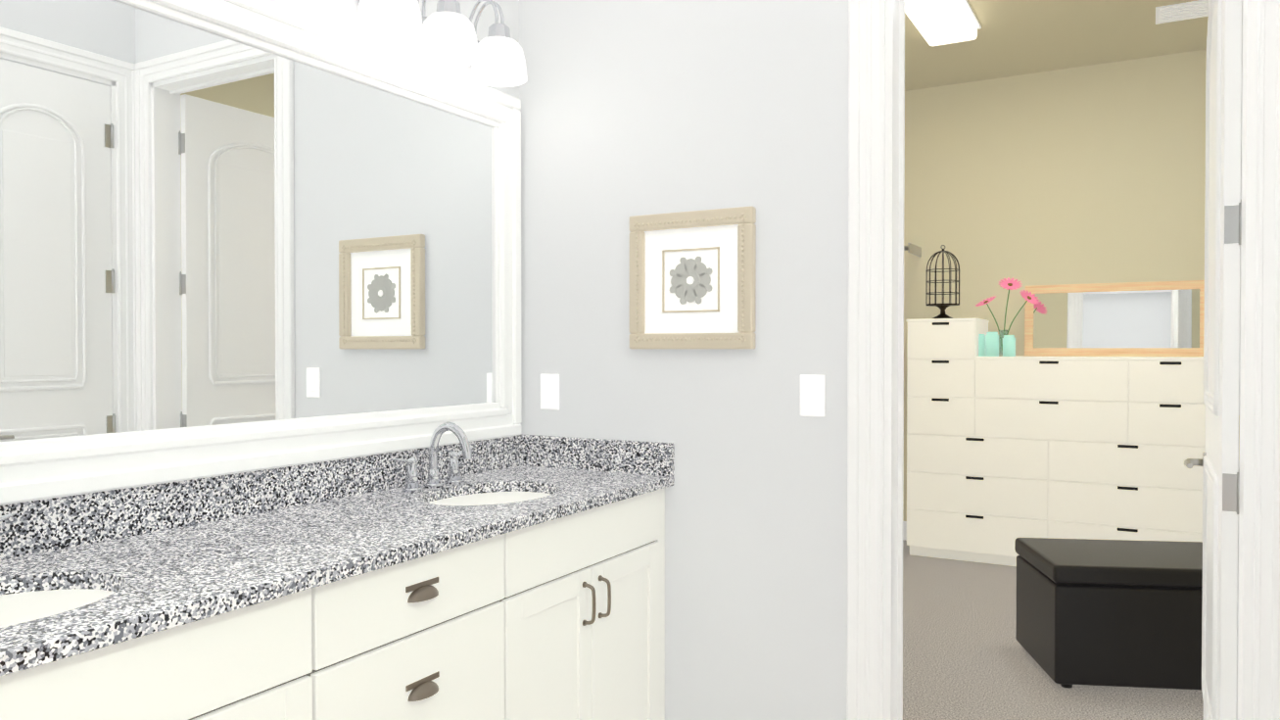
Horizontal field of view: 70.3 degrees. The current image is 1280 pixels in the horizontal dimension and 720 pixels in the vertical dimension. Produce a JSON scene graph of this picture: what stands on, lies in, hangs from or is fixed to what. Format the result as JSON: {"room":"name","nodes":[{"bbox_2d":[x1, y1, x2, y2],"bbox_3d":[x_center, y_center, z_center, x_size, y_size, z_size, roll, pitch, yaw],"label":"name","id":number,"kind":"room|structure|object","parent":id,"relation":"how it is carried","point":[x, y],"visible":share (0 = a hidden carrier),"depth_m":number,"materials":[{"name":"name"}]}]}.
{"room":"bathroom","nodes":[
{"label":"bathroom","id":0,"kind":"room"},
{"bbox_2d":[269,0,519,98],"bbox_3d":[-1.042,-0.238,1.465,0.685,3.000,3.620,0,1,29],"label":"wall","id":1,"kind":"structure","parent":0,"point":[341,14],"depth_m":2.65,"materials":[{"name":"grey paint"}]},
{"bbox_2d":[0,0,521,505],"bbox_3d":[-0.923,-0.294,2.087,0.040,1.103,2.100,0,1,29],"label":"mirror","id":2,"kind":"object","parent":1,"relation":"attached to","point":[243,235],"visible":1,"depth_m":2.09,"materials":[{"name":"white"}]},
{"bbox_2d":[0,434,521,559],"bbox_3d":[-0.922,0.310,2.109,0.020,0.100,2.148,0,1,29],"label":"backsplash","id":3,"kind":"structure","parent":1,"relation":"attached to","point":[68,521],"depth_m":2.01,"materials":[{"name":"grey stone"}]},
{"bbox_2d":[355,0,526,87],"bbox_3d":[-0.561,-0.945,2.501,0.254,0.241,0.604,0,1,29],"label":"sconce","id":4,"kind":"object","parent":1,"relation":"attached to","point":[445,34],"visible":1,"depth_m":2.44,"materials":[{"name":"white glass"}]},
{"bbox_2d":[519,0,849,719],"bbox_3d":[0.623,-0.250,2.534,2.290,3.000,0.120,0,1,29],"label":"wall","id":5,"kind":"structure","parent":0,"point":[630,108],"depth_m":2.69,"materials":[{"name":"grey paint"}]},
{"bbox_2d":[540,374,559,409],"bbox_3d":[-0.297,0.104,2.984,0.072,0.116,0.009,0,1,29],"label":"outlet","id":6,"kind":"object","parent":5,"relation":"attached to","point":[549,391],"visible":1,"depth_m":2.98,"materials":[{"name":"white plastic"}]},
{"bbox_2d":[521,433,673,476],"bbox_3d":[-0.145,0.301,2.892,0.563,0.100,0.020,0,1,29],"label":"backsplash","id":7,"kind":"structure","parent":5,"relation":"attached to","point":[617,455],"depth_m":2.87,"materials":[{"name":"grey stone"}]},
{"bbox_2d":[629,206,756,348],"bbox_3d":[0.149,-0.237,2.713,0.410,0.410,0.035,0,1,29],"label":"framed art","id":8,"kind":"object","parent":5,"relation":"attached to","point":[692,278],"visible":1,"depth_m":2.71,"materials":[{"name":"beige wood"}]},
{"bbox_2d":[800,374,824,416],"bbox_3d":[0.482,0.100,2.544,0.072,0.116,0.009,0,1,29],"label":"light switch","id":9,"kind":"object","parent":5,"relation":"attached to","point":[812,395],"visible":1,"depth_m":2.54,"materials":[{"name":"white plastic"}]},
{"bbox_2d":[847,0,1279,719],"bbox_3d":[1.049,-0.025,2.296,1.020,2.555,0.164,0,1,29],"label":"door frame","id":10,"kind":"structure","parent":5,"relation":"attached to","point":[875,437],"depth_m":2.44,"materials":[{"name":"white wood"}]},
{"bbox_2d":[1184,0,1242,719],"bbox_3d":[1.599,0.029,2.503,0.157,2.426,0.797,0,1,29],"label":"closet door","id":11,"kind":"structure","parent":5,"relation":"in","point":[1219,462],"depth_m":2.19,"materials":[{"name":"white wood"}]},
{"bbox_2d":[902,539,1203,719],"bbox_3d":[1.466,1.277,4.235,4.140,0.106,3.760,0,1,29],"label":"floor","id":12,"kind":"structure","parent":0,"point":[967,655],"depth_m":3.64,"materials":[{"name":"beige carpet"}]},
{"bbox_2d":[906,244,1205,566],"bbox_3d":[2.453,0.250,5.400,1.606,1.932,0.480,0,1,29],"label":"dresser","id":13,"kind":"object","parent":12,"relation":"on","point":[1084,417],"visible":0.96,"depth_m":5.28,"materials":[{"name":"white wood"}]},
{"bbox_2d":[1014,537,1202,690],"bbox_3d":[2.103,0.997,3.572,1.072,0.470,0.532,0,1,7],"label":"leather ottoman","id":14,"kind":"object","parent":12,"relation":"on","point":[1112,612],"visible":0.81,"depth_m":3.36,"materials":[{"name":"black leather"}]},
{"bbox_2d":[904,0,1208,91],"bbox_3d":[1.466,-1.820,4.199,4.140,0.100,3.760,0,1,29],"label":"ceiling","id":15,"kind":"structure","parent":0,"point":[1017,37],"depth_m":5.07,"materials":[{"name":"beige paint"}]},
{"bbox_2d":[904,0,981,46],"bbox_3d":[1.374,-1.734,4.344,0.280,0.075,1.300,0,1,29],"label":"closet ceiling light","id":16,"kind":"object","parent":15,"relation":"attached to","point":[935,23],"visible":0.98,"depth_m":4.57,"materials":[{"name":"white glass"}]},
{"bbox_2d":[1155,0,1208,24],"bbox_3d":[2.765,-1.769,4.619,0.250,0.012,0.250,0,1,29],"label":"ceiling vent","id":17,"kind":"object","parent":15,"relation":"in","point":[1182,11],"visible":0.88,"depth_m":4.61,"materials":[{"name":"white metal"}]},
{"bbox_2d":[902,48,1239,521],"bbox_3d":[2.361,-0.288,5.801,4.140,3.000,0.120,0,1,29],"label":"wall","id":18,"kind":"structure","parent":0,"point":[1091,174],"depth_m":5.61,"materials":[{"name":"beige paint"}]},
{"bbox_2d":[902,521,906,540],"bbox_3d":[1.262,1.140,6.362,1.390,0.130,0.016,0,1,29],"label":"baseboard","id":19,"kind":"structure","parent":18,"relation":"attached to","point":[904,530],"depth_m":6.05,"materials":[{"name":"white wood"}]},
{"bbox_2d":[903,242,921,256],"bbox_3d":[1.118,-0.152,6.133,1.410,1.180,0.530,0,1,29],"label":"rail","id":20,"kind":"object","parent":18,"relation":"attached to","point":[913,249],"depth_m":5.82,"materials":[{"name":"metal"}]},
{"bbox_3d":[-0.306,1.317,1.033,2.410,0.100,3.560,0,1,29],"label":"floor","id":21,"kind":"structure","parent":0,"visible":0},
{"bbox_2d":[0,480,673,719],"bbox_3d":[-0.673,0.824,1.975,0.592,0.865,2.148,0,1,29],"label":"bathroom vanity","id":22,"kind":"object","parent":21,"relation":"on","point":[520,577],"depth_m":1.86,"materials":[{"name":"white paint"}]},
{"bbox_2d":[0,465,673,664],"bbox_3d":[-0.677,0.376,1.972,0.583,0.030,2.148,0,1,29],"label":"countertop","id":23,"kind":"structure","parent":22,"relation":"on","point":[167,573],"depth_m":1.75,"materials":[{"name":"grey stone"}]},
{"bbox_2d":[0,508,23,527],"bbox_3d":[-1.139,0.275,1.440,0.162,0.185,0.324,0,1,29],"label":"faucet","id":24,"kind":"object","parent":23,"relation":"on","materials":[{"name":"silver metal"}]},
{"bbox_2d":[0,570,129,621],"bbox_3d":[-1.006,0.468,1.367,0.350,0.163,0.456,0,1,29],"label":"sink","id":25,"kind":"object","parent":23,"relation":"in","point":[23,597],"depth_m":1.53,"materials":[{"name":"white ceramic"}]},
{"bbox_2d":[387,422,477,492],"bbox_3d":[-0.531,0.263,2.515,0.162,0.185,0.324,0,1,29],"label":"faucet","id":26,"kind":"object","parent":23,"relation":"on","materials":[{"name":"silver metal"}]},
{"bbox_2d":[419,484,556,508],"bbox_3d":[-0.399,0.456,2.442,0.350,0.163,0.456,0,1,29],"label":"sink","id":27,"kind":"object","parent":23,"relation":"in","point":[485,496],"depth_m":2.57,"materials":[{"name":"white ceramic"}]}
]}

